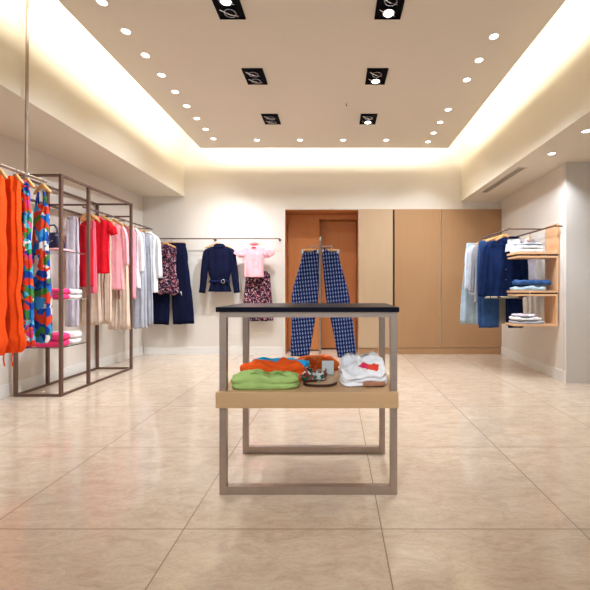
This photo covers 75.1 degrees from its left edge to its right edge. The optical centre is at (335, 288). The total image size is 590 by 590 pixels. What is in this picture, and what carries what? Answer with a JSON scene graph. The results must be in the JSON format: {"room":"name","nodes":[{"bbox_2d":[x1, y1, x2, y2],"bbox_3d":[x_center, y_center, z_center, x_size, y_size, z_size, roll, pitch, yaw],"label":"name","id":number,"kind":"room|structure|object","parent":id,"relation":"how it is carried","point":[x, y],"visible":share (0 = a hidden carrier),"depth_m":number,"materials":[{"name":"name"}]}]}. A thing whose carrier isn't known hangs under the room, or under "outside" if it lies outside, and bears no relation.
{"room":"shop","nodes":[
{"label":"shop","id":0,"kind":"room"},
{"bbox_2d":[0,133,142,385],"bbox_3d":[-3.132,-0.210,1.425,0.335,2.420,8.850,0,0,0],"label":"wall","id":1,"kind":"structure","parent":0,"point":[31,362],"depth_m":4.25,"materials":[{"name":"paint"}]},
{"bbox_2d":[0,346,142,398],"bbox_3d":[-3.050,0.940,1.425,0.082,0.120,8.851,0,0,1],"label":"baseboard","id":2,"kind":"structure","parent":1,"relation":"attached to","point":[6,390],"depth_m":4.24,"materials":[{"name":"paint"}]},
{"bbox_2d":[82,206,152,229],"bbox_3d":[-2.841,-0.870,4.793,0.339,0.018,1.515,0,0,0],"label":"wall rail","id":3,"kind":"object","parent":1,"relation":"attached to","point":[82,206],"visible":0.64,"depth_m":4.73,"materials":[{"name":"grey metal"}]},
{"bbox_2d":[82,208,99,221],"bbox_3d":[-2.680,-0.810,4.170,0.192,0.148,0.020,0,0,0],"label":"clothes hanger","id":4,"kind":"object","parent":3,"relation":"hanging from","point":[92,215],"visible":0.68,"depth_m":4.16,"materials":[{"name":"brown wood"}]},
{"bbox_2d":[78,217,93,286],"bbox_3d":[-2.767,-0.407,4.166,0.225,0.768,0.088,0,0,0],"label":"camisole","id":5,"kind":"object","parent":4,"relation":"hanging from","point":[82,229],"visible":0.44,"depth_m":4.15,"materials":[{"name":"red fabric"}]},
{"bbox_2d":[80,216,117,273],"bbox_3d":[-2.738,-0.502,4.362,0.488,0.654,0.083,0,0,0],"label":"t-shirt","id":6,"kind":"object","parent":3,"relation":"hanging from","point":[105,229],"visible":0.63,"depth_m":4.34,"materials":[{"name":"red fabric"}]},
{"bbox_2d":[112,217,123,225],"bbox_3d":[-2.680,-0.822,4.600,0.230,0.123,0.020,0,0,0],"label":"clothes hanger","id":7,"kind":"object","parent":3,"relation":"hanging from","point":[113,220],"visible":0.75,"depth_m":4.59,"materials":[{"name":"brown wood"}]},
{"bbox_2d":[104,222,128,289],"bbox_3d":[-2.713,-0.397,4.599,0.420,0.824,0.079,0,0,0],"label":"blouse","id":8,"kind":"object","parent":7,"relation":"hanging from","point":[119,242],"visible":0.5,"depth_m":4.58,"materials":[{"name":"pink fabric"}]},
{"bbox_3d":[-2.680,-0.809,5.330,0.250,0.148,0.020,0,0,0],"label":"clothes hanger","id":9,"kind":"object","parent":3,"relation":"hanging from","visible":0},
{"bbox_2d":[144,232,162,292],"bbox_3d":[-2.622,-0.372,5.331,0.390,0.854,0.094,0,0,0],"label":"shirt","id":10,"kind":"object","parent":9,"relation":"hanging from","point":[156,256],"visible":0.44,"depth_m":5.31,"materials":[{"name":"white fabric"}]},
{"bbox_3d":[-2.680,-0.812,4.950,0.211,0.143,0.020,0,0,0],"label":"clothes hanger","id":11,"kind":"object","parent":3,"relation":"hanging from","visible":0},
{"bbox_2d":[133,228,143,287],"bbox_3d":[-2.643,-0.397,4.953,0.300,0.784,0.074,0,0,0],"label":"shirt","id":12,"kind":"object","parent":11,"relation":"hanging from","point":[139,250],"visible":0.41,"depth_m":4.93,"materials":[{"name":"white fabric"}]},
{"bbox_3d":[-2.680,-0.811,4.530,0.116,0.146,0.020,0,0,0],"label":"clothes hanger","id":13,"kind":"object","parent":3,"relation":"hanging from","visible":0},
{"bbox_2d":[100,236,111,323],"bbox_3d":[-2.751,-0.147,4.526,0.167,1.124,0.072,0,0,0],"label":"trousers","id":14,"kind":"object","parent":13,"relation":"hanging from","point":[106,288],"visible":0.36,"depth_m":4.52,"materials":[{"name":"beige fabric"}]},
{"bbox_3d":[-2.680,-0.811,4.700,0.116,0.146,0.020,0,0,0],"label":"clothes hanger","id":15,"kind":"object","parent":3,"relation":"hanging from","visible":0},
{"bbox_2d":[108,257,130,329],"bbox_3d":[-2.675,-0.116,4.698,0.262,1.245,0.074,0,0,0],"label":"trousers","id":16,"kind":"object","parent":15,"relation":"hanging from","point":[124,302],"visible":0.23,"depth_m":4.68,"materials":[{"name":"beige fabric"}]},
{"bbox_3d":[-2.680,-0.811,5.200,0.116,0.146,0.020,0,0,0],"label":"clothes hanger","id":17,"kind":"object","parent":3,"relation":"hanging from","visible":0},
{"bbox_2d":[145,235,152,325],"bbox_3d":[-2.631,-0.117,5.197,0.280,1.245,0.080,0,0,0],"label":"trousers","id":18,"kind":"object","parent":17,"relation":"hanging from","point":[148,246],"visible":0.34,"depth_m":5.18,"materials":[{"name":"grey fabric"}]},
{"bbox_2d":[0,0,183,196],"bbox_3d":[-2.815,-1.960,1.425,0.970,1.080,8.850,0,0,0],"label":"ceiling","id":19,"kind":"structure","parent":0,"point":[87,113],"depth_m":3.60,"materials":[{"name":"paint"}]},
{"bbox_2d":[0,348,589,589],"bbox_3d":[0.250,1.050,1.800,7.300,0.100,9.600,0,0,0],"label":"floor","id":20,"kind":"structure","parent":0,"point":[112,483],"depth_m":1.93,"materials":[{"name":"tile"}]},
{"bbox_2d":[13,174,132,396],"bbox_3d":[-2.771,-0.035,4.154,0.449,2.070,1.240,0,0,0],"label":"display rack","id":21,"kind":"object","parent":20,"relation":"on","point":[60,252],"visible":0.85,"depth_m":3.93,"materials":[{"name":"brown metal"}]},
{"bbox_2d":[36,339,68,346],"bbox_3d":[-2.720,0.516,3.662,0.259,0.059,0.174,0,0,0],"label":"t-shirt","id":22,"kind":"object","parent":21,"relation":"on","point":[65,342],"visible":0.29,"depth_m":3.58,"materials":[{"name":"pink fabric"}]},
{"bbox_2d":[52,332,69,340],"bbox_3d":[-2.716,0.452,3.662,0.256,0.066,0.174,0,0,-1],"label":"t-shirt","id":23,"kind":"object","parent":22,"relation":"on","point":[55,337],"visible":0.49,"depth_m":3.62,"materials":[{"name":"pink fabric"}]},
{"bbox_2d":[31,342,85,347],"bbox_3d":[-2.771,0.551,3.744,0.392,0.008,0.365,0,0,0],"label":"glass shelf","id":24,"kind":"object","parent":21,"relation":"attached to","point":[80,342],"depth_m":3.63,"materials":[{"name":"white"}]},
{"bbox_2d":[49,248,73,251],"bbox_3d":[-2.718,-0.378,3.701,0.246,0.026,0.247,0,0,0],"label":"t-shirt","id":25,"kind":"object","parent":21,"relation":"on","point":[49,248],"visible":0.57,"depth_m":3.64,"materials":[{"name":"pink fabric"}]},
{"bbox_2d":[49,224,65,248],"bbox_3d":[-2.702,-0.504,3.658,0.176,0.227,0.142,0,0,0],"label":"handbag","id":26,"kind":"object","parent":25,"relation":"on","point":[53,236],"visible":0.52,"depth_m":3.61,"materials":[{"name":"blue leather"}]},
{"bbox_2d":[49,250,85,254],"bbox_3d":[-2.771,-0.359,3.744,0.392,0.008,0.365,0,0,0],"label":"glass shelf","id":27,"kind":"object","parent":21,"relation":"attached to","point":[51,252],"depth_m":3.81,"materials":[{"name":"white"}]},
{"bbox_2d":[82,273,101,324],"bbox_3d":[-2.870,-0.142,4.473,0.234,1.134,0.073,0,0,0],"label":"trousers","id":28,"kind":"object","parent":21,"relation":"hanging from","point":[96,310],"visible":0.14,"depth_m":4.45,"materials":[{"name":"beige fabric"}]},
{"bbox_2d":[215,303,398,494],"bbox_3d":[-0.138,0.544,2.108,0.887,0.913,0.564,0,0,0],"label":"display table","id":29,"kind":"object","parent":20,"relation":"on","point":[339,395],"visible":0.94,"depth_m":1.85,"materials":[{"name":"wood"}]},
{"bbox_2d":[231,369,299,389],"bbox_3d":[-0.354,0.454,1.938,0.342,0.080,0.158,0,0,-1],"label":"shirt","id":30,"kind":"object","parent":29,"relation":"on","point":[255,379],"visible":1,"depth_m":1.87,"materials":[{"name":"fabric"}]},
{"bbox_2d":[240,357,304,380],"bbox_3d":[-0.346,0.438,2.090,0.354,0.112,0.114,0,0,-3],"label":"shirt","id":31,"kind":"object","parent":29,"relation":"on","point":[283,364],"visible":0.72,"depth_m":2.05,"materials":[{"name":"orange fabric"}]},
{"bbox_2d":[252,357,308,366],"bbox_3d":[-0.326,0.447,2.218,0.341,0.095,0.129,0,0,2],"label":"shirt","id":32,"kind":"object","parent":29,"relation":"on","point":[304,363],"visible":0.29,"depth_m":2.23,"materials":[{"name":"blue fabric"}]},
{"bbox_2d":[215,369,398,407],"bbox_3d":[-0.139,0.533,2.108,0.878,0.077,0.564,0,0,0],"label":"shelf","id":33,"kind":"object","parent":29,"relation":"attached to","point":[339,395],"depth_m":1.83,"materials":[{"name":"brown wood"}]},
{"bbox_2d":[300,367,326,379],"bbox_3d":[-0.123,0.457,2.106,0.148,0.060,0.156,0,0,0],"label":"scarf","id":34,"kind":"object","parent":29,"relation":"on","point":[308,373],"visible":0.89,"depth_m":2.06,"materials":[{"name":"fabric"}]},
{"bbox_2d":[297,354,338,369],"bbox_3d":[-0.133,0.447,2.326,0.310,0.093,0.086,0,0,0],"label":"scarf","id":35,"kind":"object","parent":29,"relation":"on","point":[315,361],"visible":0.51,"depth_m":2.30,"materials":[{"name":"orange fabric"}]},
{"bbox_2d":[303,379,336,386],"bbox_3d":[-0.093,0.486,1.969,0.162,0.016,0.122,0,0,36],"label":"belt","id":36,"kind":"object","parent":29,"relation":"on","point":[310,380],"visible":1,"depth_m":1.93,"materials":[{"name":"brown leather"}]},
{"bbox_2d":[322,361,333,374],"bbox_3d":[-0.047,0.454,2.200,0.072,0.080,0.028,0,0,-3],"label":"card stand","id":37,"kind":"object","parent":29,"relation":"on","point":[329,365],"visible":0.75,"depth_m":2.20,"materials":[{"name":"white paper"}]},
{"bbox_2d":[339,351,386,386],"bbox_3d":[0.139,0.425,2.071,0.262,0.137,0.337,0,0,-2],"label":"shirt","id":38,"kind":"object","parent":29,"relation":"on","point":[367,369],"visible":1,"depth_m":1.98,"materials":[{"name":"white fabric"}]},
{"bbox_2d":[310,237,331,354],"bbox_3d":[-0.164,0.232,3.900,0.252,1.536,0.252,0,0,45],"label":"stand","id":39,"kind":"object","parent":20,"relation":"on","point":[319,246],"visible":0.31,"depth_m":3.89,"materials":[{"name":"metal"}]},
{"bbox_2d":[290,249,318,356],"bbox_3d":[-0.323,0.139,3.916,0.293,1.110,0.103,0,0,0],"label":"trousers","id":40,"kind":"object","parent":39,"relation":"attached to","point":[306,285],"visible":0.88,"depth_m":3.88,"materials":[{"name":"blue fabric"}]},
{"bbox_2d":[322,248,355,357],"bbox_3d":[0.034,0.137,3.919,0.352,1.122,0.105,0,0,0],"label":"trousers","id":41,"kind":"object","parent":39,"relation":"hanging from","point":[336,291],"visible":0.89,"depth_m":3.88,"materials":[{"name":"blue fabric"}]},
{"bbox_2d":[58,0,565,147],"bbox_3d":[-0.170,-2.085,1.270,3.608,0.070,8.540,0,0,0],"label":"ceiling panel","id":42,"kind":"object","parent":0,"point":[314,56],"visible":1,"depth_m":3.42,"materials":[{"name":"paint"}]},
{"bbox_2d":[212,0,245,19],"bbox_3d":[-0.780,-2.035,2.750,0.196,0.028,0.270,0,0,0],"label":"spotlight","id":43,"kind":"object","parent":42,"relation":"attached to","point":[226,9],"visible":1,"depth_m":2.78,"materials":[{"name":"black metal"}]},
{"bbox_2d":[241,68,267,84],"bbox_3d":[-0.780,-2.035,3.670,0.196,0.028,0.270,0,0,0],"label":"spotlight","id":44,"kind":"object","parent":42,"relation":"attached to","point":[253,76],"visible":1,"depth_m":3.65,"materials":[{"name":"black metal"}]},
{"bbox_2d":[261,114,280,124],"bbox_3d":[-0.780,-2.035,4.590,0.196,0.028,0.270,0,0,0],"label":"spotlight","id":45,"kind":"object","parent":42,"relation":"attached to","point":[269,119],"visible":1,"depth_m":4.60,"materials":[{"name":"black metal"}]},
{"bbox_2d":[359,114,377,124],"bbox_3d":[0.388,-2.035,4.590,0.196,0.028,0.270,0,0,0],"label":"spotlight","id":46,"kind":"object","parent":42,"relation":"attached to","point":[365,119],"visible":1,"depth_m":4.59,"materials":[{"name":"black metal"}]},
{"bbox_2d":[365,68,387,84],"bbox_3d":[0.388,-2.035,3.670,0.196,0.028,0.270,0,0,0],"label":"spotlight","id":47,"kind":"object","parent":42,"relation":"attached to","point":[374,76],"visible":1,"depth_m":3.65,"materials":[{"name":"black metal"}]},
{"bbox_2d":[374,0,404,19],"bbox_3d":[0.388,-2.035,2.750,0.196,0.028,0.270,0,0,0],"label":"spotlight","id":48,"kind":"object","parent":42,"relation":"attached to","point":[385,9],"visible":1,"depth_m":2.78,"materials":[{"name":"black metal"}]},
{"bbox_2d":[143,132,500,353],"bbox_3d":[0.300,-0.750,6.215,7.200,3.500,0.730,0,0,0],"label":"wall","id":49,"kind":"structure","parent":0,"point":[229,192],"depth_m":5.85,"materials":[{"name":"paint"}]},
{"bbox_2d":[144,347,282,353],"bbox_3d":[-1.867,0.945,5.843,2.147,0.110,0.014,0,0,0],"label":"baseboard","id":50,"kind":"structure","parent":49,"relation":"attached to","point":[147,350],"depth_m":5.84,"materials":[{"name":"paint"}]},
{"bbox_2d":[159,238,280,240],"bbox_3d":[-1.825,-0.753,5.771,1.970,0.040,0.159,0,0,0],"label":"wall rail","id":51,"kind":"object","parent":49,"relation":"attached to","point":[214,239],"visible":0.65,"depth_m":5.69,"materials":[{"name":"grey metal"}]},
{"bbox_2d":[205,240,230,247],"bbox_3d":[-1.765,-0.687,5.700,0.386,0.159,0.020,0,0,0],"label":"clothes hanger","id":52,"kind":"object","parent":51,"relation":"hanging from","point":[218,240],"visible":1,"depth_m":5.69,"materials":[{"name":"brown wood"}]},
{"bbox_2d":[199,244,239,292],"bbox_3d":[-1.742,-0.306,5.700,0.617,0.741,0.126,0,0,1],"label":"jacket","id":53,"kind":"object","parent":52,"relation":"hanging from","point":[219,260],"visible":1,"depth_m":5.66,"materials":[{"name":"blue fabric"}]},
{"bbox_2d":[243,271,272,320],"bbox_3d":[-1.173,0.107,5.742,0.458,0.754,0.125,0,0,-4],"label":"skirt","id":54,"kind":"object","parent":51,"relation":"hanging from","point":[257,289],"visible":0.52,"depth_m":5.72,"materials":[{"name":"multicoloured fabric"}]},
{"bbox_3d":[-1.212,-0.695,5.695,0.328,0.144,0.020,0,0,0],"label":"clothes hanger","id":55,"kind":"object","parent":51,"relation":"hanging from","visible":0},
{"bbox_2d":[234,243,274,276],"bbox_3d":[-1.211,-0.428,5.652,0.619,0.511,0.093,0,0,0],"label":"t-shirt","id":56,"kind":"object","parent":55,"relation":"hanging from","point":[254,254],"visible":1,"depth_m":5.62,"materials":[{"name":"pink fabric"}]},
{"bbox_3d":[-2.469,-0.712,5.700,0.460,0.109,0.024,0,0,0],"label":"clothes hanger","id":57,"kind":"object","parent":51,"relation":"hanging from","visible":0},
{"bbox_2d":[153,243,193,324],"bbox_3d":[-2.466,-0.078,5.698,0.684,1.225,0.094,0,0,0],"label":"trousers","id":58,"kind":"object","parent":57,"relation":"hanging from","point":[182,303],"visible":0.48,"depth_m":5.67,"materials":[{"name":"blue fabric"}]},
{"bbox_2d":[283,208,284,353],"bbox_3d":[-0.792,-0.121,5.845,0.026,2.241,0.050,0,0,0],"label":"trim","id":59,"kind":"structure","parent":49,"relation":"attached to","point":[283,208],"depth_m":5.82,"materials":[{"name":"paint"}]},
{"bbox_2d":[288,219,319,349],"bbox_3d":[-0.520,-0.081,6.170,0.507,2.121,0.040,0,0,0],"label":"door","id":60,"kind":"structure","parent":49,"relation":"in","point":[302,233],"depth_m":6.15,"materials":[{"name":"brown wood"}]},
{"bbox_2d":[288,214,356,220],"bbox_3d":[-0.219,-1.166,6.250,1.129,0.070,0.240,0,0,0],"label":"trim","id":61,"kind":"structure","parent":49,"relation":"attached to","point":[323,217],"depth_m":6.13,"materials":[{"name":"brown wood"}]},
{"bbox_2d":[320,221,355,347],"bbox_3d":[0.004,-0.071,6.330,0.663,2.101,0.040,0,0,0],"label":"door","id":62,"kind":"structure","parent":49,"relation":"in","point":[341,235],"depth_m":6.31,"materials":[{"name":"brown wood"}]},
{"bbox_2d":[359,209,392,347],"bbox_3d":[0.610,-0.161,5.835,0.516,2.121,0.030,0,0,0],"label":"door","id":63,"kind":"structure","parent":49,"relation":"in","point":[375,225],"depth_m":5.82,"materials":[{"name":"beige wood"}]},
{"bbox_2d":[393,209,394,305],"bbox_3d":[0.883,-0.161,5.847,0.029,2.121,0.006,0,0,0],"label":"trim","id":64,"kind":"structure","parent":49,"relation":"attached to","point":[393,209],"depth_m":5.84,"materials":[{"name":"brown wood"}]},
{"bbox_2d":[395,209,440,347],"bbox_3d":[1.250,-0.161,5.839,0.706,2.121,0.022,0,0,0],"label":"door","id":65,"kind":"structure","parent":49,"relation":"in","point":[417,231],"depth_m":5.83,"materials":[{"name":"brown wood"}]},
{"bbox_2d":[359,348,500,353],"bbox_3d":[1.444,0.953,5.840,2.184,0.094,0.020,0,0,0],"label":"trim","id":66,"kind":"structure","parent":49,"relation":"attached to","point":[361,350],"depth_m":5.83,"materials":[{"name":"brown wood"}]},
{"bbox_2d":[441,209,501,347],"bbox_3d":[2.076,-0.161,5.839,0.920,2.121,0.022,0,0,0],"label":"door","id":67,"kind":"structure","parent":49,"relation":"in","point":[459,227],"depth_m":5.83,"materials":[{"name":"brown wood"}]},
{"bbox_2d":[461,0,589,200],"bbox_3d":[2.910,-1.923,1.425,1.980,1.155,8.850,0,0,0],"label":"ceiling","id":68,"kind":"structure","parent":0,"point":[541,107],"depth_m":3.76,"materials":[{"name":"paint"}]},
{"bbox_2d":[480,167,526,192],"bbox_3d":[2.060,-1.342,4.750,0.100,0.006,1.100,0,0,0],"label":"ceiling vent","id":69,"kind":"object","parent":68,"relation":"in","point":[519,168],"visible":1,"depth_m":4.64,"materials":[{"name":"metal"}]},
{"bbox_2d":[501,165,562,369],"bbox_3d":[2.623,-0.172,4.960,0.355,2.345,1.780,0,0,0],"label":"wall","id":70,"kind":"structure","parent":0,"point":[539,204],"depth_m":4.63,"materials":[{"name":"paint"}]},
{"bbox_2d":[481,225,562,238],"bbox_3d":[2.221,-0.680,4.810,0.539,0.020,1.480,0,0,0],"label":"wall rail","id":71,"kind":"object","parent":70,"relation":"attached to","point":[535,229],"visible":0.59,"depth_m":4.32,"materials":[{"name":"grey metal"}]},
{"bbox_2d":[485,231,501,241],"bbox_3d":[1.960,-0.624,4.530,0.367,0.139,0.020,0,0,0],"label":"clothes hanger","id":72,"kind":"object","parent":71,"relation":"hanging from","point":[496,237],"visible":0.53,"depth_m":4.52,"materials":[{"name":"brown wood"}]},
{"bbox_2d":[478,237,528,297],"bbox_3d":[1.991,-0.254,4.534,0.608,0.730,0.168,0,0,0],"label":"jacket","id":73,"kind":"object","parent":72,"relation":"hanging from","point":[497,272],"visible":0.66,"depth_m":4.49,"materials":[{"name":"fabric"}]},
{"bbox_2d":[495,229,508,240],"bbox_3d":[1.960,-0.624,4.420,0.230,0.138,0.020,0,0,0],"label":"clothes hanger","id":74,"kind":"object","parent":71,"relation":"hanging from","point":[503,235],"visible":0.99,"depth_m":4.41,"materials":[{"name":"brown wood"}]},
{"bbox_2d":[505,236,520,251],"bbox_3d":[2.059,-0.518,4.421,0.202,0.181,0.082,0,0,0],"label":"camisole","id":75,"kind":"object","parent":74,"relation":"hanging from","point":[512,241],"visible":0.73,"depth_m":4.40,"materials":[{"name":"white fabric"}]},
{"bbox_3d":[1.960,-0.624,5.060,0.347,0.139,0.020,0,0,0],"label":"clothes hanger","id":76,"kind":"object","parent":71,"relation":"hanging from","visible":0},
{"bbox_2d":[460,243,477,323],"bbox_3d":[1.910,-0.071,5.060,0.529,1.077,0.078,0,0,0],"label":"jeans","id":77,"kind":"object","parent":76,"relation":"hanging from","point":[468,308],"visible":0.3,"depth_m":5.04,"materials":[{"name":"fabric"}]},
{"bbox_3d":[1.960,-0.627,4.870,0.347,0.134,0.020,0,0,0],"label":"clothes hanger","id":78,"kind":"object","parent":71,"relation":"hanging from","visible":0},
{"bbox_2d":[468,244,477,302],"bbox_3d":[1.940,-0.217,4.873,0.492,0.784,0.073,0,0,0],"label":"shirt","id":79,"kind":"object","parent":78,"relation":"hanging from","point":[474,251],"visible":0.29,"depth_m":4.85,"materials":[{"name":"grey fabric"}]},
{"bbox_3d":[1.960,-0.627,4.960,0.347,0.134,0.020,0,0,0],"label":"clothes hanger","id":80,"kind":"object","parent":71,"relation":"hanging from","visible":0},
{"bbox_2d":[464,245,474,293],"bbox_3d":[1.932,-0.267,4.960,0.523,0.684,0.068,0,0,0],"label":"shirt","id":81,"kind":"object","parent":80,"relation":"hanging from","point":[467,257],"visible":0.09,"depth_m":4.95,"materials":[{"name":"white fabric"}]},
{"bbox_3d":[1.960,-0.624,4.760,0.308,0.139,0.020,0,0,0],"label":"clothes hanger","id":82,"kind":"object","parent":71,"relation":"hanging from","visible":0},
{"bbox_2d":[499,298,505,323],"bbox_3d":[1.980,-0.077,4.761,0.409,1.025,0.077,0,0,0],"label":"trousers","id":83,"kind":"object","parent":82,"relation":"hanging from","point":[502,301],"visible":0.02,"depth_m":4.74,"materials":[{"name":"fabric"}]},
{"bbox_3d":[1.960,-0.625,4.645,0.173,0.137,0.020,0,0,0],"label":"clothes hanger","id":84,"kind":"object","parent":71,"relation":"hanging from","visible":0},
{"bbox_2d":[477,241,498,327],"bbox_3d":[1.857,-0.063,4.663,0.264,1.073,0.103,0,0,0],"label":"jeans","id":85,"kind":"object","parent":84,"relation":"hanging from","point":[488,308],"visible":0.55,"depth_m":4.63,"materials":[{"name":"fabric"}]},
{"bbox_2d":[505,223,558,325],"bbox_3d":[2.199,-0.155,4.290,0.488,1.130,0.240,0,0,0],"label":"wall shelf unit","id":86,"kind":"object","parent":70,"relation":"attached to","point":[550,256],"visible":0.98,"depth_m":4.22,"materials":[{"name":"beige wood"}]},
{"bbox_2d":[510,249,542,252],"bbox_3d":[2.143,-0.426,4.290,0.317,0.042,0.226,0,0,0],"label":"shirt","id":87,"kind":"object","parent":86,"relation":"on","point":[516,250],"visible":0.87,"depth_m":4.18,"materials":[{"name":"white fabric"}]},
{"bbox_2d":[512,245,542,249],"bbox_3d":[2.154,-0.466,4.288,0.289,0.039,0.227,0,0,-3],"label":"shirt","id":88,"kind":"object","parent":87,"relation":"on","point":[524,246],"visible":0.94,"depth_m":4.19,"materials":[{"name":"white fabric"}]},
{"bbox_2d":[509,319,544,323],"bbox_3d":[2.149,0.364,4.288,0.350,0.044,0.225,0,0,0],"label":"shirt","id":89,"kind":"object","parent":86,"relation":"on","point":[510,320],"visible":0.91,"depth_m":4.20,"materials":[{"name":"grey fabric"}]},
{"bbox_2d":[510,285,545,289],"bbox_3d":[2.158,-0.013,4.290,0.347,0.057,0.226,0,0,0],"label":"jeans","id":90,"kind":"object","parent":86,"relation":"on","point":[541,287],"visible":1,"depth_m":4.19,"materials":[{"name":"fabric"}]},
{"bbox_2d":[512,279,550,284],"bbox_3d":[2.190,-0.076,4.292,0.389,0.065,0.226,0,0,0],"label":"jeans","id":91,"kind":"object","parent":90,"relation":"on","point":[515,282],"visible":1,"depth_m":4.19,"materials":[{"name":"fabric"}]},
{"bbox_2d":[501,347,565,382],"bbox_3d":[2.484,0.940,4.930,0.012,0.120,1.782,0,0,3],"label":"baseboard","id":92,"kind":"structure","parent":70,"relation":"attached to","point":[556,373],"depth_m":4.68,"materials":[{"name":"paint"}]},
{"bbox_2d":[563,162,589,382],"bbox_3d":[3.170,-0.172,4.070,1.460,2.345,0.060,0,0,0],"label":"wall","id":93,"kind":"structure","parent":0,"point":[576,175],"depth_m":4.04,"materials":[{"name":"grey paint"}]},
{"bbox_3d":[0.300,-2.550,1.525,7.200,0.100,9.050,0,0,0],"label":"ceiling","id":94,"kind":"structure","parent":0,"visible":0},
{"bbox_2d":[1,0,46,182],"bbox_3d":[-2.294,-1.670,2.460,0.034,1.661,1.120,0,0,0],"label":"rail","id":95,"kind":"object","parent":94,"relation":"hanging from","point":[25,172],"visible":1,"depth_m":2.82,"materials":[{"name":"metal"}]},
{"bbox_2d":[0,163,7,178],"bbox_3d":[-2.300,-0.805,2.600,0.154,0.122,0.020,0,0,15],"label":"clothes hanger","id":96,"kind":"object","parent":95,"relation":"hanging from","point":[2,173],"visible":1,"depth_m":2.58,"materials":[{"name":"brown wood"}]},
{"bbox_2d":[0,175,8,355],"bbox_3d":[-2.339,-0.128,2.608,0.143,1.356,0.136,0,0,7],"label":"dress","id":97,"kind":"object","parent":96,"relation":"hanging from","point":[4,340],"visible":0.96,"depth_m":2.61,"materials":[{"name":"fabric"}]},
{"bbox_2d":[13,168,23,184],"bbox_3d":[-2.300,-0.805,2.735,0.154,0.122,0.020,0,0,15],"label":"clothes hanger","id":98,"kind":"object","parent":95,"relation":"hanging from","point":[17,177],"visible":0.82,"depth_m":2.72,"materials":[{"name":"brown wood"}]},
{"bbox_2d":[3,175,26,366],"bbox_3d":[-2.328,-0.128,2.738,0.146,1.356,0.135,0,0,7],"label":"dress","id":99,"kind":"object","parent":98,"relation":"hanging from","point":[17,343],"visible":0.75,"depth_m":2.71,"materials":[{"name":"fabric"}]},
{"bbox_2d":[24,174,34,187],"bbox_3d":[-2.300,-0.805,2.835,0.154,0.122,0.020,0,0,15],"label":"clothes hanger","id":100,"kind":"object","parent":95,"relation":"hanging from","point":[27,179],"visible":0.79,"depth_m":2.82,"materials":[{"name":"brown wood"}]},
{"bbox_2d":[20,180,35,348],"bbox_3d":[-2.327,-0.178,2.839,0.129,1.246,0.111,0,0,7],"label":"dress","id":101,"kind":"object","parent":100,"relation":"hanging from","point":[27,287],"visible":0.5,"depth_m":2.82,"materials":[{"name":"fabric"}]},
{"bbox_2d":[33,179,51,194],"bbox_3d":[-2.300,-0.804,2.985,0.182,0.122,0.020,0,0,15],"label":"clothes hanger","id":102,"kind":"object","parent":95,"relation":"hanging from","point":[42,185],"visible":0.97,"depth_m":2.98,"materials":[{"name":"brown wood"}]},
{"bbox_2d":[32,191,52,343],"bbox_3d":[-2.307,-0.169,2.987,0.158,1.187,0.101,0,0,14],"label":"dress","id":103,"kind":"object","parent":102,"relation":"hanging from","point":[42,285],"visible":0.93,"depth_m":2.96,"materials":[{"name":"fabric"}]},
{"bbox_3d":[-2.513,-0.670,5.615,0.308,0.134,0.020,0,0,0],"label":"clothes hanger","id":104,"kind":"object","parent":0,"visible":0},
{"bbox_2d":[157,244,178,294],"bbox_3d":[-2.510,-0.283,5.609,0.385,0.749,0.099,0,0,0],"label":"blouse","id":105,"kind":"object","parent":104,"relation":"hanging from","point":[169,283],"visible":0.63,"depth_m":5.59,"materials":[{"name":"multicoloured fabric"}]},
{"bbox_3d":[-2.680,-0.811,4.080,0.116,0.146,0.020,0,0,0],"label":"clothes hanger","id":106,"kind":"object","parent":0,"visible":0},
{"bbox_2d":[65,216,79,326],"bbox_3d":[-2.821,-0.186,4.080,0.146,1.186,0.078,0,0,8],"label":"dress","id":107,"kind":"object","parent":106,"relation":"hanging from","point":[72,223],"visible":0.94,"depth_m":4.06,"materials":[{"name":"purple fabric"}]},
{"bbox_3d":[-2.680,-0.810,5.080,0.192,0.148,0.020,0,0,0],"label":"clothes hanger","id":108,"kind":"object","parent":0,"visible":0},
{"bbox_2d":[133,232,146,328],"bbox_3d":[-2.648,-0.116,5.071,0.263,1.286,0.108,0,0,0],"label":"dress","id":109,"kind":"object","parent":108,"relation":"hanging from","point":[140,303],"visible":0.36,"depth_m":5.06,"materials":[{"name":"grey fabric"}]},
{"bbox_3d":[-2.680,-0.810,4.810,0.211,0.148,0.020,0,0,0],"label":"clothes hanger","id":110,"kind":"object","parent":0,"visible":0},
{"bbox_2d":[118,227,135,298],"bbox_3d":[-2.661,-0.327,4.809,0.262,0.904,0.084,0,0,5],"label":"blouse","id":111,"kind":"object","parent":110,"relation":"hanging from","point":[126,228],"visible":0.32,"depth_m":4.80,"materials":[{"name":"fabric"}]},
{"label":"clothes hanger","id":112,"kind":"object","parent":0,"visible":0},
{"bbox_2d":[525,238,536,285],"bbox_3d":[2.352,-0.308,4.619,0.175,0.604,0.081,0,0,-17],"label":"blouse","id":113,"kind":"object","parent":112,"relation":"hanging from","point":[531,262],"visible":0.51,"depth_m":4.61,"materials":[{"name":"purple fabric"}]},
{"bbox_3d":[-2.680,-0.811,4.240,0.116,0.146,0.020,0,0,0],"label":"clothes hanger","id":114,"kind":"object","parent":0,"visible":0},
{"bbox_2d":[91,221,96,292],"bbox_3d":[-2.725,-0.356,4.242,0.115,0.806,0.062,0,0,0],"label":"camisole","id":115,"kind":"object","parent":114,"relation":"hanging from","point":[93,224],"visible":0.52,"depth_m":4.23,"materials":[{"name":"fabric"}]},
{"bbox_3d":[1.960,-0.625,4.645,0.173,0.137,0.020,0,0,0],"label":"clothes hanger","id":116,"kind":"object","parent":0,"visible":0},
{"bbox_2d":[506,241,523,327],"bbox_3d":[2.171,-0.063,4.663,0.236,1.078,0.107,0,0,0],"label":"jeans","id":117,"kind":"object","parent":116,"relation":"hanging from","point":[513,305],"visible":0.25,"depth_m":4.63,"materials":[{"name":"fabric"}]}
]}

